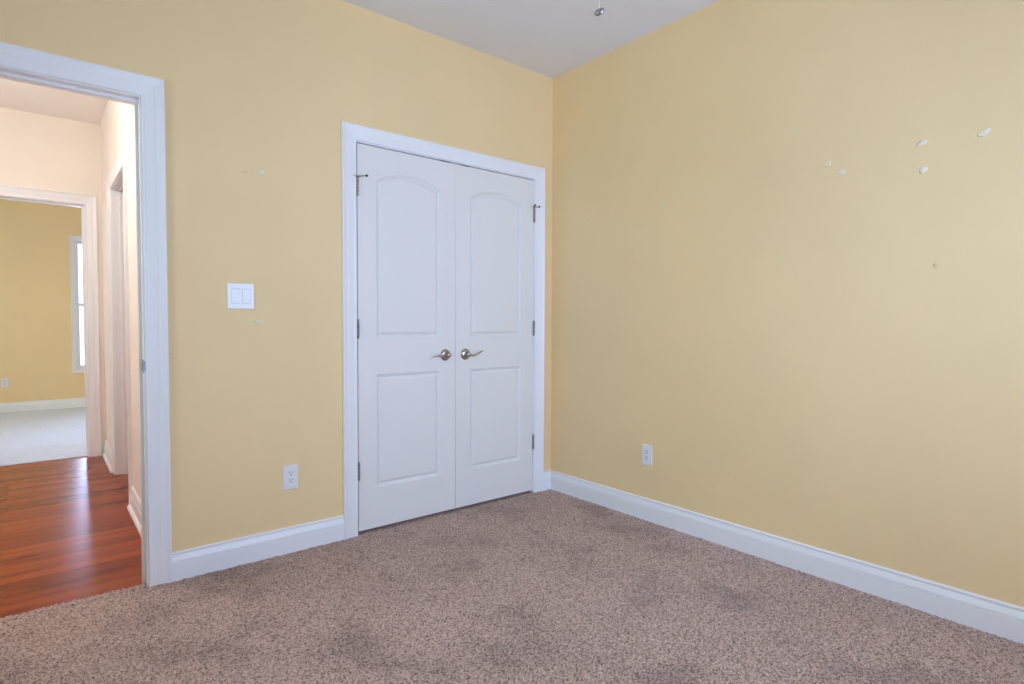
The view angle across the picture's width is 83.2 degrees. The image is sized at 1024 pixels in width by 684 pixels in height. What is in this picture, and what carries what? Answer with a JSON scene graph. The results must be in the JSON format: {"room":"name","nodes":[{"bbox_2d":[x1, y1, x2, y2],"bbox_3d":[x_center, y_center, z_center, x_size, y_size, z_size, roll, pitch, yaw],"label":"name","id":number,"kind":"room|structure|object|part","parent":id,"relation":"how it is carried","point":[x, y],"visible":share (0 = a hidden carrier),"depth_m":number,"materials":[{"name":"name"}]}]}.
{"room":"empty bedroom","nodes":[
{"label":"empty bedroom","id":0,"kind":"room"},
{"bbox_2d":[0,199,84,402],"bbox_3d":[-6.175,-0.510,7.081,4.940,2.745,0.120,-1,2,-39],"label":"wall","id":1,"kind":"structure","parent":0,"point":[36,326],"depth_m":7.20,"materials":[{"name":"yellow paint"}]},
{"bbox_2d":[1,378,8,387],"bbox_3d":[-6.180,0.495,7.029,0.071,0.118,0.008,-1,2,-39],"label":"power outlet","id":2,"kind":"object","parent":1,"relation":"attached to","point":[4,381],"visible":1,"depth_m":7.03,"materials":[{"name":"white plastic"}]},
{"bbox_2d":[0,398,84,412],"bbox_3d":[-6.137,0.804,7.072,4.700,0.127,0.015,-1,2,-39],"label":"baseboard","id":3,"kind":"structure","parent":1,"relation":"attached to","point":[74,402],"depth_m":7.25,"materials":[{"name":"white paint"}]},
{"bbox_2d":[70,235,84,372],"bbox_3d":[-5.200,-0.495,7.867,1.294,1.767,0.141,-1,2,-39],"label":"window","id":4,"kind":"structure","parent":1,"relation":"in","point":[75,321],"depth_m":7.44,"materials":[{"name":"white paint"}]},
{"bbox_3d":[-5.228,-0.899,7.890,1.179,0.846,0.032,-1,2,-39],"label":"sash","id":5,"kind":"part","parent":4,"relation":"part of","materials":[{"name":"white paint"}]},
{"bbox_3d":[-5.209,-0.092,7.889,1.179,0.846,0.032,-1,2,-39],"label":"sash","id":6,"kind":"part","parent":4,"relation":"part of","materials":[{"name":"white paint"}]},
{"bbox_2d":[0,107,105,453],"bbox_3d":[-3.653,-0.421,4.702,3.820,2.745,0.120,-1,2,-39],"label":"wall","id":7,"kind":"structure","parent":0,"point":[40,151],"depth_m":4.60,"materials":[{"name":"beige paint"}]},
{"bbox_2d":[0,184,101,456],"bbox_3d":[-3.855,-0.122,4.533,0.989,2.164,0.141,-1,2,-39],"label":"door frame","id":8,"kind":"structure","parent":7,"relation":"attached to","point":[87,203],"depth_m":4.76,"materials":[{"name":"white paint"}]},
{"bbox_2d":[100,100,140,499],"bbox_3d":[-2.436,-0.384,3.722,0.121,2.745,2.940,-1,2,-39],"label":"wall","id":9,"kind":"structure","parent":0,"point":[117,122],"depth_m":3.47,"materials":[{"name":"beige paint"}]},
{"bbox_2d":[102,440,111,472],"bbox_3d":[-3.199,0.899,4.571,0.031,0.127,0.732,-1,2,-39],"label":"baseboard","id":10,"kind":"structure","parent":9,"relation":"attached to","point":[107,455],"depth_m":4.57,"materials":[{"name":"white paint"}]},
{"bbox_3d":[-3.204,0.952,4.568,0.018,0.020,0.732,-1,2,-39],"label":"shoe moulding","id":11,"kind":"part","parent":10,"relation":"part of","materials":[{"name":"white paint"}]},
{"bbox_2d":[107,146,132,503],"bbox_3d":[-2.585,-0.095,3.897,0.141,2.162,1.031,-1,2,-39],"label":"door frame","id":12,"kind":"structure","parent":9,"relation":"attached to","point":[117,204],"depth_m":4.20,"materials":[{"name":"white paint"}]},
{"bbox_2d":[127,486,140,536],"bbox_3d":[-1.940,0.954,3.037,0.031,0.127,1.177,-1,2,-39],"label":"baseboard","id":13,"kind":"structure","parent":9,"relation":"attached to","point":[134,508],"depth_m":3.29,"materials":[{"name":"white paint"}]},
{"bbox_3d":[-1.945,1.008,3.034,0.018,0.020,1.177,-1,2,-39],"label":"shoe moulding","id":14,"kind":"part","parent":13,"relation":"part of","materials":[{"name":"white paint"}]},
{"bbox_2d":[0,0,552,551],"bbox_3d":[-1.252,-0.346,2.714,4.070,2.745,0.121,-1,2,-39],"label":"wall","id":15,"kind":"structure","parent":0,"point":[258,94],"depth_m":2.71,"materials":[{"name":"yellow paint"}]},
{"bbox_2d":[0,41,171,586],"bbox_3d":[-1.887,-0.024,2.192,0.989,2.138,0.141,-1,2,-39],"label":"door frame","id":16,"kind":"structure","parent":15,"relation":"attached to","point":[17,63],"depth_m":2.42,"materials":[{"name":"white paint"}]},
{"bbox_3d":[-1.550,0.102,2.428,0.006,0.057,0.038,-1,2,-39],"label":"strike plate","id":17,"kind":"part","parent":16,"relation":"part of","materials":[{"name":"metal"}]},
{"bbox_2d":[227,283,253,308],"bbox_3d":[-1.242,-0.210,2.644,0.116,0.116,0.009,-1,2,-39],"label":"light switch","id":18,"kind":"object","parent":15,"relation":"attached to","point":[239,295],"visible":1,"depth_m":2.64,"materials":[{"name":"white plastic"}]},
{"bbox_2d":[172,515,344,581],"bbox_3d":[-1.171,0.967,2.741,0.778,0.127,0.015,-1,2,-39],"label":"baseboard","id":19,"kind":"structure","parent":15,"relation":"attached to","point":[200,560],"depth_m":2.70,"materials":[{"name":"white paint"}]},
{"bbox_2d":[283,464,297,489],"bbox_3d":[-1.078,0.657,2.811,0.071,0.118,0.008,-1,2,-39],"label":"power outlet","id":20,"kind":"object","parent":15,"relation":"attached to","point":[290,472],"visible":1,"depth_m":2.81,"materials":[{"name":"white plastic"}]},
{"bbox_2d":[287,470,293,483],"bbox_3d":[-1.077,0.657,2.809,0.033,0.066,0.004,-1,2,-39],"label":"receptacle","id":21,"kind":"object","parent":20,"relation":"attached to","point":[290,473],"depth_m":2.81,"materials":[{"name":"white plastic"}]},
{"bbox_2d":[353,143,454,530],"bbox_3d":[-0.575,-0.021,3.191,0.641,2.037,0.090,-1,2,-39],"label":"door","id":22,"kind":"structure","parent":15,"relation":"in","point":[406,202],"depth_m":3.19,"materials":[{"name":"white paint"}]},
{"bbox_3d":[-0.405,0.077,3.309,0.122,0.030,0.039,-1,2,-39],"label":"lever","id":23,"kind":"part","parent":22,"relation":"part of","materials":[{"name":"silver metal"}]},
{"bbox_2d":[341,121,544,539],"bbox_3d":[-0.366,-0.060,3.439,1.390,2.139,0.141,-1,2,-39],"label":"door frame","id":24,"kind":"structure","parent":15,"relation":"attached to","point":[351,134],"depth_m":3.03,"materials":[{"name":"white paint"}]},
{"bbox_2d":[455,164,539,507],"bbox_3d":[-0.079,-0.033,3.598,0.641,2.037,0.090,-1,2,-39],"label":"door","id":25,"kind":"structure","parent":15,"relation":"in","point":[495,212],"depth_m":3.58,"materials":[{"name":"white paint"}]},
{"bbox_3d":[-0.225,0.070,3.457,0.122,0.036,0.039,-1,2,-39],"label":"lever","id":26,"kind":"part","parent":25,"relation":"part of","materials":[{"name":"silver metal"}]},
{"bbox_2d":[544,470,549,490],"bbox_3d":[0.235,0.934,3.894,0.080,0.127,0.015,-1,2,-39],"label":"baseboard","id":27,"kind":"structure","parent":15,"relation":"attached to","point":[546,473],"depth_m":3.89,"materials":[{"name":"white paint"}]},
{"bbox_2d":[0,0,718,124],"bbox_3d":[-1.188,-1.753,2.224,4.540,0.100,7.000,-1,2,-39],"label":"ceiling","id":28,"kind":"structure","parent":0,"point":[549,38],"depth_m":3.19,"materials":[{"name":"paint"}]},
{"bbox_3d":[0.154,-1.526,1.351,1.104,0.286,1.062,-1,2,-39],"label":"ceiling fan","id":29,"kind":"object","parent":28,"relation":"hanging from","visible":0},
{"bbox_2d":[594,5,603,15],"bbox_3d":[0.220,-1.117,1.446,0.025,0.590,0.026,-1,2,-39],"label":"pull chain","id":30,"kind":"object","parent":29,"relation":"hanging from","point":[600,11],"visible":1,"depth_m":1.45,"materials":[{"name":"silver metal"}]},
{"bbox_2d":[0,407,1023,683],"bbox_3d":[-2.646,1.029,3.341,5.360,0.064,10.220,-1,2,-39],"label":"floor","id":31,"kind":"structure","parent":0,"point":[549,586],"depth_m":2.27,"materials":[{"name":"beige carpet"}]},
{"bbox_2d":[550,0,1023,606],"bbox_3d":[1.524,-0.327,2.443,0.121,2.745,3.820,-1,2,-39],"label":"wall","id":32,"kind":"structure","parent":0,"point":[788,235],"depth_m":2.58,"materials":[{"name":"yellow paint"}]},
{"bbox_2d":[642,444,651,465],"bbox_3d":[0.769,0.644,3.291,0.008,0.118,0.071,-1,2,-39],"label":"power outlet","id":33,"kind":"object","parent":32,"relation":"attached to","point":[646,449],"visible":1,"depth_m":3.29,"materials":[{"name":"white plastic"}]},
{"bbox_2d":[644,449,648,460],"bbox_3d":[0.768,0.644,3.290,0.004,0.066,0.033,-1,2,-39],"label":"receptacle","id":34,"kind":"object","parent":33,"relation":"attached to","point":[646,451],"depth_m":3.29,"materials":[{"name":"white plastic"}]},
{"bbox_2d":[550,470,1023,643],"bbox_3d":[1.429,0.985,2.491,0.015,0.127,3.700,-1,2,-39],"label":"baseboard","id":35,"kind":"structure","parent":32,"relation":"attached to","point":[1002,619],"depth_m":2.55,"materials":[{"name":"white paint"}]}
]}

